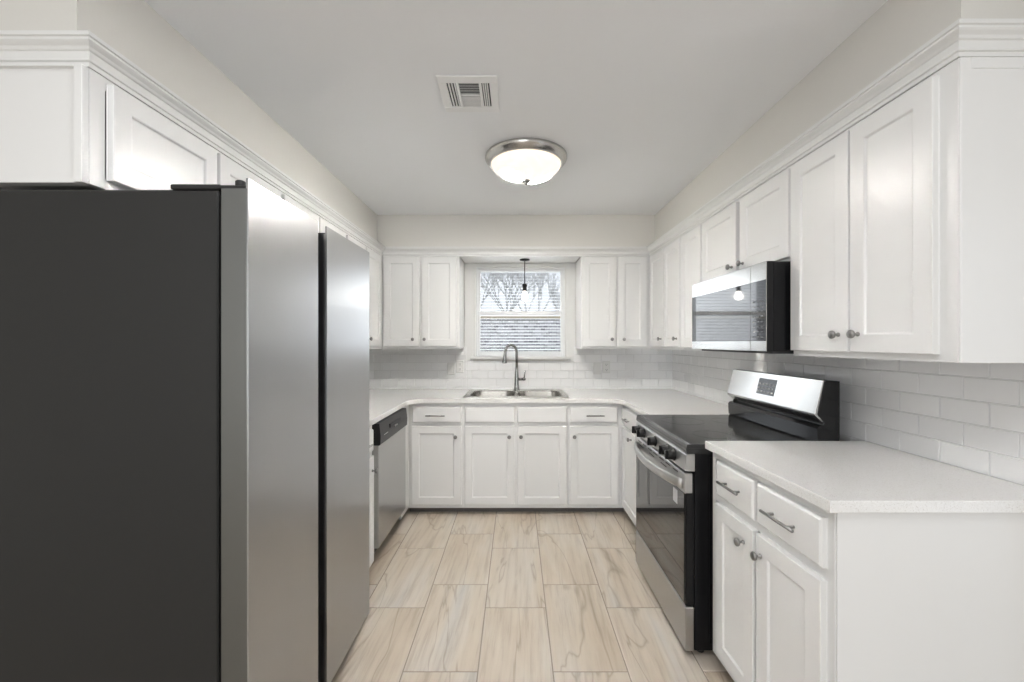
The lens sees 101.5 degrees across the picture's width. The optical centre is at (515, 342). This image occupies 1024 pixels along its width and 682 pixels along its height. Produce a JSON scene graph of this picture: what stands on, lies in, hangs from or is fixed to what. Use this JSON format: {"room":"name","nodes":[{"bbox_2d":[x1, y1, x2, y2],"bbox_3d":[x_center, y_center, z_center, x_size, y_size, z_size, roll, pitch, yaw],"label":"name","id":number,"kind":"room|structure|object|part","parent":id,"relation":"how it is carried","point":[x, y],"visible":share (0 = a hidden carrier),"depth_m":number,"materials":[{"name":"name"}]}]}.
{"room":"kitchen","nodes":[
{"label":"kitchen","id":0,"kind":"room"},
{"bbox_2d":[0,0,1023,246],"bbox_3d":[0.000,-0.970,2.567,3.000,0.281,2.866,0,0,0],"label":"wall","id":1,"kind":"structure","parent":0,"point":[133,28],"depth_m":1.77,"materials":[{"name":"white paint"}]},
{"bbox_2d":[144,0,887,214],"bbox_3d":[0.000,-1.160,0.300,6.200,0.100,7.800,0,0,0],"label":"ceiling","id":2,"kind":"structure","parent":0,"point":[640,97],"depth_m":1.76,"materials":[{"name":"white paint"}]},
{"bbox_2d":[436,75,499,111],"bbox_3d":[-0.206,-1.106,1.869,0.256,0.007,0.270,0,0,0],"label":"ceiling vent","id":3,"kind":"object","parent":2,"relation":"in","point":[467,93],"visible":1,"depth_m":1.85,"materials":[{"name":"white metal"}]},
{"bbox_2d":[485,137,566,184],"bbox_3d":[0.060,-1.025,2.500,0.490,0.168,0.490,0,0,0],"label":"ceiling light","id":4,"kind":"object","parent":2,"relation":"attached to","point":[524,161],"visible":1,"depth_m":2.36,"materials":[{"name":"white glass"}]},
{"bbox_3d":[0.060,-1.017,2.500,0.414,0.098,0.414,0,0,0],"label":"lamp shade","id":5,"kind":"part","parent":4,"relation":"part of","materials":[{"name":"beige glass"}]},
{"bbox_2d":[369,257,672,388],"bbox_3d":[0.000,0.147,4.071,3.400,2.514,0.158,0,0,0],"label":"wall","id":6,"kind":"structure","parent":0,"point":[388,368],"depth_m":3.99,"materials":[{"name":"white tile"}]},
{"bbox_2d":[382,256,463,348],"bbox_3d":[-0.992,-0.349,3.795,0.996,0.807,0.392,0,0,0],"label":"upper cabinet","id":7,"kind":"object","parent":6,"relation":"attached to","point":[423,296],"visible":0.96,"depth_m":3.64,"materials":[{"name":"white paint"}]},
{"bbox_3d":[-0.997,-0.357,3.642,0.314,0.783,0.020,0,0,0],"label":"door","id":8,"kind":"part","parent":7,"relation":"part of","materials":[{"name":"white paint"}]},
{"bbox_3d":[-0.669,-0.357,3.642,0.302,0.783,0.020,0,0,0],"label":"door","id":9,"kind":"part","parent":7,"relation":"part of","materials":[{"name":"white paint"}]},
{"bbox_2d":[447,363,454,374],"bbox_3d":[-0.618,0.249,3.988,0.072,0.116,0.008,0,0,0],"label":"wall switch","id":10,"kind":"object","parent":6,"relation":"attached to","point":[450,366],"visible":1,"depth_m":3.99,"materials":[{"name":"white plastic"}]},
{"bbox_2d":[456,360,463,372],"bbox_3d":[-0.535,0.229,3.988,0.072,0.116,0.008,0,0,0],"label":"wall outlet","id":11,"kind":"object","parent":6,"relation":"attached to","point":[459,363],"visible":1,"depth_m":3.99,"materials":[{"name":"white plastic"}]},
{"bbox_2d":[465,263,574,360],"bbox_3d":[0.037,-0.290,3.997,1.059,0.935,0.006,0,0,0],"label":"trim","id":12,"kind":"structure","parent":6,"relation":"attached to","point":[468,266],"depth_m":3.99,"materials":[{"name":"white paint"}]},
{"bbox_2d":[461,257,578,262],"bbox_3d":[0.037,-0.768,3.852,1.059,0.019,0.295,0,0,0],"label":"trim","id":13,"kind":"structure","parent":6,"relation":"attached to","point":[465,259],"depth_m":3.82,"materials":[{"name":"white paint"}]},
{"bbox_2d":[471,264,569,358],"bbox_3d":[0.043,-0.295,4.035,0.945,0.910,0.170,0,0,0],"label":"window","id":14,"kind":"structure","parent":6,"relation":"in","point":[477,268],"depth_m":4.01,"materials":[{"name":"white paint"}]},
{"bbox_2d":[480,272,559,349],"bbox_3d":[0.042,-0.293,4.104,0.806,0.832,0.028,0,0,0],"label":"window blind","id":15,"kind":"object","parent":14,"relation":"attached to","point":[481,272],"visible":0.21,"depth_m":4.10,"materials":[{"name":"white plastic"}]},
{"bbox_3d":[0.042,-0.698,4.105,0.806,0.023,0.026,0,0,0],"label":"head rail","id":16,"kind":"part","parent":15,"relation":"part of","materials":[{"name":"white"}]},
{"bbox_3d":[0.043,0.148,3.985,0.945,0.023,0.070,0,0,0],"label":"sill","id":17,"kind":"part","parent":14,"relation":"part of","materials":[{"name":"white paint"}]},
{"bbox_3d":[0.043,-0.090,4.035,0.819,0.422,0.030,0,0,0],"label":"sash","id":18,"kind":"part","parent":14,"relation":"part of","materials":[{"name":"white plastic"}]},
{"bbox_3d":[0.043,-0.487,4.067,0.819,0.445,0.030,0,0,0],"label":"sash","id":19,"kind":"part","parent":14,"relation":"part of","materials":[{"name":"glass"}]},
{"bbox_2d":[369,346,672,388],"bbox_3d":[0.000,0.242,3.994,3.000,0.413,0.004,0,0,0],"label":"backsplash","id":20,"kind":"structure","parent":6,"relation":"attached to","point":[388,368],"depth_m":3.99,"materials":[{"name":"white tile"}]},
{"bbox_2d":[520,258,529,299],"bbox_3d":[0.080,-0.574,3.820,0.092,0.370,0.092,0,0,0],"label":"pendant light","id":21,"kind":"object","parent":6,"relation":"hanging from","point":[524,295],"visible":1,"depth_m":3.80,"materials":[{"name":"black metal"}]},
{"bbox_2d":[522,283,526,290],"bbox_3d":[0.080,-0.502,3.820,0.046,0.073,0.046,0,0,0],"label":"socket","id":22,"kind":"object","parent":21,"relation":"attached to","point":[524,285],"depth_m":3.80,"materials":[{"name":"black metal"}]},
{"bbox_3d":[0.080,-0.429,3.820,0.058,0.082,0.058,0,0,0],"label":"bulb","id":23,"kind":"part","parent":21,"relation":"part of","materials":[{"name":"white glass"}]},
{"bbox_2d":[593,362,600,373],"bbox_3d":[0.775,0.246,3.988,0.072,0.116,0.008,0,0,0],"label":"wall switch","id":24,"kind":"object","parent":6,"relation":"attached to","point":[596,365],"visible":1,"depth_m":3.99,"materials":[{"name":"white plastic"}]},
{"bbox_2d":[602,361,609,372],"bbox_3d":[0.862,0.234,3.988,0.072,0.116,0.008,0,0,0],"label":"wall outlet","id":25,"kind":"object","parent":6,"relation":"attached to","point":[605,364],"visible":1,"depth_m":3.99,"materials":[{"name":"white plastic"}]},
{"bbox_2d":[576,256,649,348],"bbox_3d":[1.030,-0.349,3.795,0.921,0.807,0.392,0,0,0],"label":"upper cabinet","id":26,"kind":"object","parent":6,"relation":"attached to","point":[613,292],"visible":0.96,"depth_m":3.64,"materials":[{"name":"white paint"}]},
{"bbox_3d":[0.725,-0.357,3.642,0.292,0.783,0.020,0,0,0],"label":"door","id":27,"kind":"part","parent":26,"relation":"part of","materials":[{"name":"white paint"}]},
{"bbox_3d":[1.014,-0.357,3.642,0.255,0.783,0.020,0,0,0],"label":"door","id":28,"kind":"part","parent":26,"relation":"part of","materials":[{"name":"white paint"}]},
{"bbox_2d":[331,508,733,681],"bbox_3d":[0.070,1.405,0.381,6.339,0.102,8.450,0,0,0],"label":"floor","id":29,"kind":"structure","parent":0,"point":[454,596],"depth_m":2.13,"materials":[{"name":"tile"}]},
{"bbox_2d":[0,178,368,681],"bbox_3d":[-1.091,0.457,1.572,0.758,1.795,0.920,0,0,0],"label":"refrigerator","id":30,"kind":"object","parent":29,"relation":"on","point":[184,369],"visible":1,"depth_m":1.13,"materials":[{"name":"silver metal"}]},
{"bbox_3d":[-0.748,0.435,1.309,0.072,1.747,0.394,0,0,0],"label":"door","id":31,"kind":"part","parent":30,"relation":"part of","materials":[{"name":"silver metal"}]},
{"bbox_3d":[-0.748,0.435,1.803,0.072,1.747,0.458,0,0,0],"label":"door","id":32,"kind":"part","parent":30,"relation":"part of","materials":[{"name":"silver metal"}]},
{"bbox_2d":[369,426,377,567],"bbox_3d":[-1.141,0.915,2.273,0.694,0.877,0.377,0,0,0],"label":"base cabinet","id":33,"kind":"object","parent":29,"relation":"on","point":[371,431],"visible":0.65,"depth_m":2.40,"materials":[{"name":"white paint"}]},
{"bbox_3d":[-0.838,0.568,2.272,0.019,0.128,0.335,0,0,0],"label":"drawer","id":34,"kind":"part","parent":33,"relation":"part of","materials":[{"name":"white paint"}]},
{"bbox_3d":[-0.838,0.966,2.272,0.020,0.620,0.335,0,0,0],"label":"door","id":35,"kind":"part","parent":33,"relation":"part of","materials":[{"name":"white paint"}]},
{"bbox_2d":[372,408,406,552],"bbox_3d":[-1.102,0.917,2.774,0.620,0.874,0.606,0,0,0],"label":"dishwasher","id":36,"kind":"object","parent":29,"relation":"on","point":[389,452],"visible":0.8,"depth_m":2.66,"materials":[{"name":"silver metal"}]},
{"bbox_3d":[-0.828,0.545,2.774,0.055,0.130,0.606,0,0,0],"label":"control panel","id":37,"kind":"part","parent":36,"relation":"part of","materials":[{"name":"black"}]},
{"bbox_2d":[409,403,463,511],"bbox_3d":[-0.634,0.915,3.617,0.432,0.877,0.742,0,0,0],"label":"base cabinet","id":38,"kind":"object","parent":29,"relation":"on","point":[435,429],"visible":0.9,"depth_m":3.29,"materials":[{"name":"white paint"}]},
{"bbox_2d":[399,405,408,519],"bbox_3d":[-0.857,0.891,3.191,0.018,0.829,0.216,0,0,0],"label":"strip","id":39,"kind":"object","parent":38,"relation":"attached to","point":[406,406],"visible":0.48,"depth_m":3.27,"materials":[{"name":"white paint"}]},
{"bbox_3d":[-0.631,0.573,3.265,0.150,0.010,0.030,0,0,0],"label":"bar pull","id":40,"kind":"part","parent":38,"relation":"part of","materials":[{"name":"silver metal"}]},
{"bbox_3d":[-0.625,0.966,3.290,0.394,0.620,0.020,0,0,0],"label":"door","id":41,"kind":"part","parent":38,"relation":"part of","materials":[{"name":"white paint"}]},
{"bbox_3d":[-0.623,0.568,3.290,0.392,0.128,0.019,0,0,0],"label":"drawer","id":42,"kind":"part","parent":38,"relation":"part of","materials":[{"name":"white paint"}]},
{"bbox_2d":[463,403,567,511],"bbox_3d":[-0.003,0.915,3.617,0.828,0.877,0.742,0,0,0],"label":"base cabinet","id":43,"kind":"object","parent":29,"relation":"on","point":[515,455],"visible":0.94,"depth_m":3.29,"materials":[{"name":"white paint"}]},
{"bbox_3d":[-0.206,0.568,3.290,0.394,0.128,0.019,0,0,0],"label":"drawer","id":44,"kind":"part","parent":43,"relation":"part of","materials":[{"name":"white paint"}]},
{"bbox_3d":[-0.206,0.966,3.290,0.394,0.620,0.020,0,0,0],"label":"door","id":45,"kind":"part","parent":43,"relation":"part of","materials":[{"name":"white paint"}]},
{"bbox_3d":[0.204,0.568,3.290,0.392,0.128,0.019,0,0,0],"label":"drawer","id":46,"kind":"part","parent":43,"relation":"part of","materials":[{"name":"white paint"}]},
{"bbox_3d":[0.204,0.966,3.290,0.392,0.620,0.020,0,0,0],"label":"door","id":47,"kind":"part","parent":43,"relation":"part of","materials":[{"name":"white paint"}]},
{"bbox_2d":[369,389,729,426],"bbox_3d":[0.000,0.459,3.033,2.980,0.033,1.915,0,0,0],"label":"countertop","id":48,"kind":"structure","parent":43,"relation":"on","point":[382,402],"depth_m":3.27,"materials":[{"name":"white stone"}]},
{"bbox_2d":[502,344,525,389],"bbox_3d":[-0.021,0.223,3.836,0.224,0.425,0.062,0,0,-14],"label":"faucet","id":49,"kind":"object","parent":48,"relation":"on","point":[517,379],"visible":1,"depth_m":3.83,"materials":[{"name":"silver metal"}]},
{"bbox_3d":[-0.045,0.128,3.829,0.131,0.235,0.029,0,0,-15],"label":"spout","id":50,"kind":"part","parent":49,"relation":"part of","materials":[{"name":"silver metal"}]},
{"bbox_3d":[0.055,0.304,3.845,0.074,0.095,0.029,0,0,0],"label":"handle","id":51,"kind":"part","parent":49,"relation":"part of","materials":[{"name":"silver metal"}]},
{"bbox_2d":[463,389,569,397],"bbox_3d":[0.002,0.531,3.606,0.858,0.192,0.552,0,0,0],"label":"sink","id":52,"kind":"object","parent":48,"relation":"in","point":[473,393],"visible":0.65,"depth_m":3.77,"materials":[{"name":"grey metal"}]},
{"bbox_3d":[-0.196,0.533,3.571,0.372,0.188,0.409,0,0,0],"label":"bowl","id":53,"kind":"part","parent":52,"relation":"part of","materials":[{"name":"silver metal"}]},
{"bbox_3d":[0.199,0.533,3.571,0.372,0.188,0.409,0,0,0],"label":"bowl","id":54,"kind":"part","parent":52,"relation":"part of","materials":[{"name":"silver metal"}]},
{"bbox_2d":[567,403,623,511],"bbox_3d":[0.637,0.915,3.617,0.450,0.877,0.742,0,0,0],"label":"base cabinet","id":55,"kind":"object","parent":29,"relation":"on","point":[594,429],"visible":0.88,"depth_m":3.29,"materials":[{"name":"white paint"}]},
{"bbox_3d":[0.612,0.568,3.290,0.377,0.128,0.019,0,0,0],"label":"drawer","id":56,"kind":"part","parent":55,"relation":"part of","materials":[{"name":"white paint"}]},
{"bbox_3d":[0.615,0.966,3.290,0.383,0.620,0.020,0,0,0],"label":"door","id":57,"kind":"part","parent":55,"relation":"part of","materials":[{"name":"white paint"}]},
{"bbox_3d":[0.620,0.573,3.265,0.140,0.010,0.030,0,0,0],"label":"bar pull","id":58,"kind":"part","parent":55,"relation":"part of","materials":[{"name":"silver metal"}]},
{"bbox_2d":[622,405,640,525],"bbox_3d":[1.141,0.915,2.927,0.694,0.877,0.742,0,0,0],"label":"base cabinet","id":59,"kind":"object","parent":29,"relation":"on","point":[629,416],"visible":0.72,"depth_m":3.08,"materials":[{"name":"white paint"}]},
{"bbox_3d":[0.838,0.966,2.938,0.020,0.620,0.675,0,0,0],"label":"door","id":60,"kind":"part","parent":59,"relation":"part of","materials":[{"name":"white paint"}]},
{"bbox_3d":[0.838,0.568,2.938,0.019,0.128,0.675,0,0,0],"label":"drawer","id":61,"kind":"part","parent":59,"relation":"part of","materials":[{"name":"white paint"}]},
{"bbox_2d":[632,369,839,652],"bbox_3d":[1.050,0.758,2.163,0.779,1.192,0.750,0,0,0],"label":"range","id":62,"kind":"object","parent":29,"relation":"on","point":[674,467],"visible":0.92,"depth_m":1.95,"materials":[{"name":"silver metal"}]},
{"bbox_3d":[0.708,0.516,2.475,0.043,0.054,0.054,0,0,0],"label":"knob","id":63,"kind":"part","parent":62,"relation":"part of","materials":[{"name":"black plastic"}]},
{"bbox_3d":[0.708,0.516,2.375,0.043,0.054,0.054,0,0,0],"label":"knob","id":64,"kind":"part","parent":62,"relation":"part of","materials":[{"name":"black plastic"}]},
{"bbox_3d":[0.708,0.516,2.185,0.043,0.054,0.054,0,0,0],"label":"knob","id":65,"kind":"part","parent":62,"relation":"part of","materials":[{"name":"black plastic"}]},
{"bbox_3d":[0.695,0.614,2.163,0.068,0.048,0.709,0,0,0],"label":"handle","id":66,"kind":"part","parent":62,"relation":"part of","materials":[{"name":"silver metal"}]},
{"bbox_3d":[0.708,0.516,2.010,0.043,0.054,0.054,0,0,0],"label":"knob","id":67,"kind":"part","parent":62,"relation":"part of","materials":[{"name":"black plastic"}]},
{"bbox_3d":[0.746,1.232,2.163,0.039,0.188,0.741,0,0,0],"label":"storage drawer","id":68,"kind":"part","parent":62,"relation":"part of","materials":[{"name":"silver metal"}]},
{"bbox_3d":[0.747,0.847,2.163,0.037,0.570,0.739,0,0,0],"label":"oven door","id":69,"kind":"part","parent":62,"relation":"part of","materials":[{"name":"black glass"}]},
{"bbox_3d":[0.747,0.517,2.163,0.041,0.074,0.743,0,0,0],"label":"control panel","id":70,"kind":"part","parent":62,"relation":"part of","materials":[{"name":"silver metal"}]},
{"bbox_3d":[0.708,0.516,1.925,0.043,0.054,0.054,0,0,0],"label":"knob","id":71,"kind":"part","parent":62,"relation":"part of","materials":[{"name":"black plastic"}]},
{"bbox_2d":[636,415,806,453],"bbox_3d":[1.085,0.457,2.163,0.710,0.042,0.743,0,0,0],"label":"cooktop","id":72,"kind":"object","parent":62,"relation":"in","point":[685,434],"depth_m":2.08,"materials":[{"name":"black glass"}]},
{"bbox_2d":[713,453,1023,681],"bbox_3d":[1.147,0.904,1.446,0.707,0.899,0.676,0,0,-2],"label":"base cabinet","id":73,"kind":"object","parent":29,"relation":"on","point":[803,591],"visible":0.96,"depth_m":1.12,"materials":[{"name":"white paint"}]},
{"bbox_3d":[0.806,0.551,1.585,0.030,0.010,0.135,0,0,-2],"label":"bar pull","id":74,"kind":"part","parent":73,"relation":"part of","materials":[{"name":"silver metal"}]},
{"bbox_3d":[0.831,0.963,1.588,0.020,0.613,0.260,0,0,-2],"label":"door","id":75,"kind":"part","parent":73,"relation":"part of","materials":[{"name":"white paint"}]},
{"bbox_3d":[0.831,0.553,1.586,0.019,0.142,0.252,0,0,-2],"label":"drawer","id":76,"kind":"part","parent":73,"relation":"part of","materials":[{"name":"white paint"}]},
{"bbox_3d":[0.807,0.722,1.513,0.034,0.030,0.030,0,0,-2],"label":"knob","id":77,"kind":"part","parent":73,"relation":"part of","materials":[{"name":"silver metal"}]},
{"bbox_3d":[0.811,0.722,1.413,0.034,0.030,0.030,0,0,-2],"label":"knob","id":78,"kind":"part","parent":73,"relation":"part of","materials":[{"name":"silver metal"}]},
{"bbox_3d":[0.856,0.880,1.449,0.019,0.851,0.646,0,0,-2],"label":"frame","id":79,"kind":"part","parent":73,"relation":"part of","materials":[{"name":"white paint"}]},
{"bbox_3d":[0.817,0.554,1.302,0.030,0.010,0.150,0,0,-2],"label":"bar pull","id":80,"kind":"part","parent":73,"relation":"part of","materials":[{"name":"silver metal"}]},
{"bbox_3d":[0.842,0.963,1.297,0.020,0.613,0.294,0,0,-2],"label":"door","id":81,"kind":"part","parent":73,"relation":"part of","materials":[{"name":"white paint"}]},
{"bbox_3d":[0.843,0.553,1.296,0.019,0.142,0.293,0,0,-2],"label":"drawer","id":82,"kind":"part","parent":73,"relation":"part of","materials":[{"name":"white paint"}]},
{"bbox_2d":[705,441,1023,512],"bbox_3d":[1.148,0.435,1.444,0.684,0.033,0.676,0,0,0],"label":"countertop","id":83,"kind":"structure","parent":73,"relation":"on","point":[833,476],"depth_m":1.30,"materials":[{"name":"white stone"}]},
{"bbox_3d":[1.175,0.904,1.123,0.626,0.899,0.005,0,0,0],"label":"panel","id":84,"kind":"part","parent":73,"relation":"part of","materials":[{"name":"white paint"}]},
{"bbox_2d":[672,350,1023,484],"bbox_3d":[1.556,0.147,2.475,0.128,2.514,3.050,0,0,0],"label":"wall","id":85,"kind":"structure","parent":0,"point":[969,416],"depth_m":1.56,"materials":[{"name":"white tile"}]},
{"bbox_2d":[650,235,682,349],"bbox_3d":[1.306,-0.349,3.294,0.378,0.807,0.714,0,0,0],"label":"upper cabinet","id":86,"kind":"object","parent":85,"relation":"attached to","point":[665,264],"visible":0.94,"depth_m":3.20,"materials":[{"name":"white paint"}]},
{"bbox_3d":[1.160,-0.352,3.436,0.020,0.772,0.328,0,0,0],"label":"door","id":87,"kind":"part","parent":86,"relation":"part of","materials":[{"name":"white paint"}]},
{"bbox_3d":[1.160,-0.352,3.105,0.020,0.772,0.304,0,0,0],"label":"door","id":88,"kind":"part","parent":86,"relation":"part of","materials":[{"name":"white paint"}]},
{"bbox_2d":[681,221,704,350],"bbox_3d":[1.306,-0.349,2.765,0.378,0.807,0.339,0,0,0],"label":"upper cabinet","id":89,"kind":"object","parent":85,"relation":"attached to","point":[691,242],"visible":0.21,"depth_m":2.79,"materials":[{"name":"white paint"}]},
{"bbox_2d":[702,164,793,281],"bbox_3d":[1.306,-0.551,2.179,0.378,0.403,0.830,0,0,0],"label":"upper cabinet","id":90,"kind":"object","parent":85,"relation":"attached to","point":[755,228],"visible":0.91,"depth_m":2.05,"materials":[{"name":"white paint"}]},
{"bbox_3d":[1.160,-0.550,2.388,0.020,0.376,0.401,0,0,0],"label":"door","id":91,"kind":"part","parent":90,"relation":"part of","materials":[{"name":"white paint"}]},
{"bbox_2d":[692,261,793,353],"bbox_3d":[1.267,-0.149,2.140,0.422,0.394,0.744,0,0,0],"label":"microwave","id":92,"kind":"object","parent":90,"relation":"attached to","point":[748,309],"visible":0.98,"depth_m":1.92,"materials":[{"name":"silver metal"}]},
{"bbox_3d":[1.073,-0.154,2.199,0.031,0.384,0.626,0,0,0],"label":"door","id":93,"kind":"part","parent":92,"relation":"part of","materials":[{"name":"silver metal"}]},
{"bbox_3d":[1.062,-0.137,2.197,0.011,0.262,0.622,0,0,0],"label":"door glass","id":94,"kind":"part","parent":92,"relation":"part of","materials":[{"name":"black glass"}]},
{"bbox_3d":[1.062,-0.137,1.827,0.011,0.262,0.115,0,0,0],"label":"touch glass","id":95,"kind":"part","parent":92,"relation":"part of","materials":[{"name":"black glass"}]},
{"bbox_3d":[1.073,-0.154,1.826,0.031,0.384,0.116,0,0,0],"label":"control panel","id":96,"kind":"part","parent":92,"relation":"part of","materials":[{"name":"silver metal"}]},
{"bbox_3d":[1.160,-0.550,1.959,0.020,0.376,0.384,0,0,0],"label":"door","id":97,"kind":"part","parent":90,"relation":"part of","materials":[{"name":"white paint"}]},
{"bbox_2d":[791,57,1023,362],"bbox_3d":[1.306,-0.349,1.431,0.378,0.807,0.662,0,0,0],"label":"upper cabinet","id":98,"kind":"object","parent":85,"relation":"attached to","point":[907,224],"visible":1,"depth_m":1.18,"materials":[{"name":"white paint"}]},
{"bbox_2d":[0,19,1023,256],"bbox_3d":[0.000,-0.792,2.387,2.996,0.076,2.630,0,0,0],"label":"trim","id":99,"kind":"structure","parent":98,"relation":"attached to","point":[963,37],"depth_m":1.40,"materials":[{"name":"white paint"}]},
{"bbox_3d":[1.160,-0.352,1.602,0.020,0.772,0.306,0,0,0],"label":"door","id":100,"kind":"part","parent":98,"relation":"part of","materials":[{"name":"white paint"}]},
{"bbox_3d":[1.133,-0.028,1.490,0.034,0.030,0.030,0,0,0],"label":"knob","id":101,"kind":"part","parent":98,"relation":"part of","materials":[{"name":"silver metal"}]},
{"bbox_3d":[1.133,-0.028,1.405,0.034,0.030,0.030,0,0,0],"label":"knob","id":102,"kind":"part","parent":98,"relation":"part of","materials":[{"name":"silver metal"}]},
{"bbox_3d":[1.160,-0.352,1.298,0.020,0.772,0.290,0,0,0],"label":"door","id":103,"kind":"part","parent":98,"relation":"part of","materials":[{"name":"white paint"}]},
{"bbox_3d":[1.332,-0.349,1.103,0.324,0.806,0.006,0,0,0],"label":"panel","id":104,"kind":"part","parent":98,"relation":"part of","materials":[{"name":"white paint"}]},
{"bbox_3d":[-1.556,0.147,2.580,0.128,2.514,2.840,0,0,0],"label":"wall","id":105,"kind":"structure","parent":0,"visible":0},
{"bbox_2d":[0,64,280,197],"bbox_3d":[-1.323,-0.594,1.594,0.345,0.319,0.936,0,0,0],"label":"upper cabinet","id":106,"kind":"object","parent":105,"relation":"attached to","point":[63,126],"visible":0.6,"depth_m":1.15,"materials":[{"name":"white paint"}]},
{"bbox_3d":[-1.332,-0.593,1.136,0.324,0.318,0.019,0,0,0],"label":"panel","id":107,"kind":"part","parent":106,"relation":"part of","materials":[{"name":"white paint"}]},
{"bbox_3d":[-1.160,-0.600,1.403,0.020,0.277,0.419,0,0,0],"label":"door","id":108,"kind":"part","parent":106,"relation":"part of","materials":[{"name":"white paint"}]},
{"bbox_3d":[-1.179,-0.595,1.604,0.019,0.317,0.916,0,0,0],"label":"frame","id":109,"kind":"part","parent":106,"relation":"part of","materials":[{"name":"white paint"}]},
{"bbox_3d":[-1.160,-0.600,1.837,0.020,0.277,0.426,0,0,0],"label":"door","id":110,"kind":"part","parent":106,"relation":"part of","materials":[{"name":"white paint"}]},
{"bbox_2d":[279,190,345,237],"bbox_3d":[-1.306,-0.349,2.454,0.378,0.807,0.781,0,0,0],"label":"upper cabinet","id":111,"kind":"object","parent":105,"relation":"attached to","point":[322,223],"visible":0.07,"depth_m":2.42,"materials":[{"name":"white paint"}]},
{"bbox_3d":[-1.160,-0.352,2.262,0.020,0.772,0.368,0,0,0],"label":"door","id":112,"kind":"part","parent":111,"relation":"part of","materials":[{"name":"white paint"}]},
{"bbox_3d":[-1.160,-0.352,2.644,0.020,0.772,0.376,0,0,0],"label":"door","id":113,"kind":"part","parent":111,"relation":"part of","materials":[{"name":"white paint"}]},
{"bbox_2d":[344,232,381,348],"bbox_3d":[-1.306,-0.349,3.249,0.378,0.807,0.804,0,0,0],"label":"upper cabinet","id":114,"kind":"object","parent":105,"relation":"attached to","point":[375,260],"visible":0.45,"depth_m":3.42,"materials":[{"name":"white paint"}]},
{"bbox_3d":[-1.160,-0.352,3.033,0.020,0.772,0.345,0,0,0],"label":"door","id":115,"kind":"part","parent":114,"relation":"part of","materials":[{"name":"white paint"}]},
{"bbox_3d":[-1.160,-0.352,3.390,0.020,0.772,0.350,0,0,0],"label":"door","id":116,"kind":"part","parent":114,"relation":"part of","materials":[{"name":"white paint"}]},
{"label":"outside","id":117,"kind":"structure","parent":0,"visible":0},
{"bbox_3d":[0.000,1.804,22.200,60.000,0.100,35.600,0,0,0],"label":"ground","id":118,"kind":"structure","parent":117,"visible":0},
{"bbox_2d":[481,273,541,315],"bbox_3d":[-0.976,-0.386,10.683,3.459,4.286,1.802,0,0,6],"label":"bare tree","id":119,"kind":"object","parent":118,"relation":"on","point":[497,274],"visible":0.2,"depth_m":10.59,"materials":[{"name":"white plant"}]},
{"bbox_2d":[480,316,559,350],"bbox_3d":[0.000,0.609,8.600,12.000,2.290,0.300,0,0,0],"label":"wall","id":120,"kind":"structure","parent":118,"relation":"on","point":[487,323],"depth_m":8.50,"materials":[{"name":"brick"}]},
{"bbox_2d":[481,273,559,315],"bbox_3d":[0.091,-0.600,12.792,3.805,4.714,1.983,0,0,-43],"label":"bare tree","id":121,"kind":"object","parent":118,"relation":"on","point":[543,274],"visible":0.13,"depth_m":12.71,"materials":[{"name":"white plant"}]},
{"bbox_2d":[543,274,559,315],"bbox_3d":[1.581,-0.172,10.385,1.622,3.857,3.113,0,0,-24],"label":"bare tree","id":122,"kind":"object","parent":118,"relation":"on","point":[548,274],"visible":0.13,"depth_m":11.06,"materials":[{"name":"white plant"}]}
]}

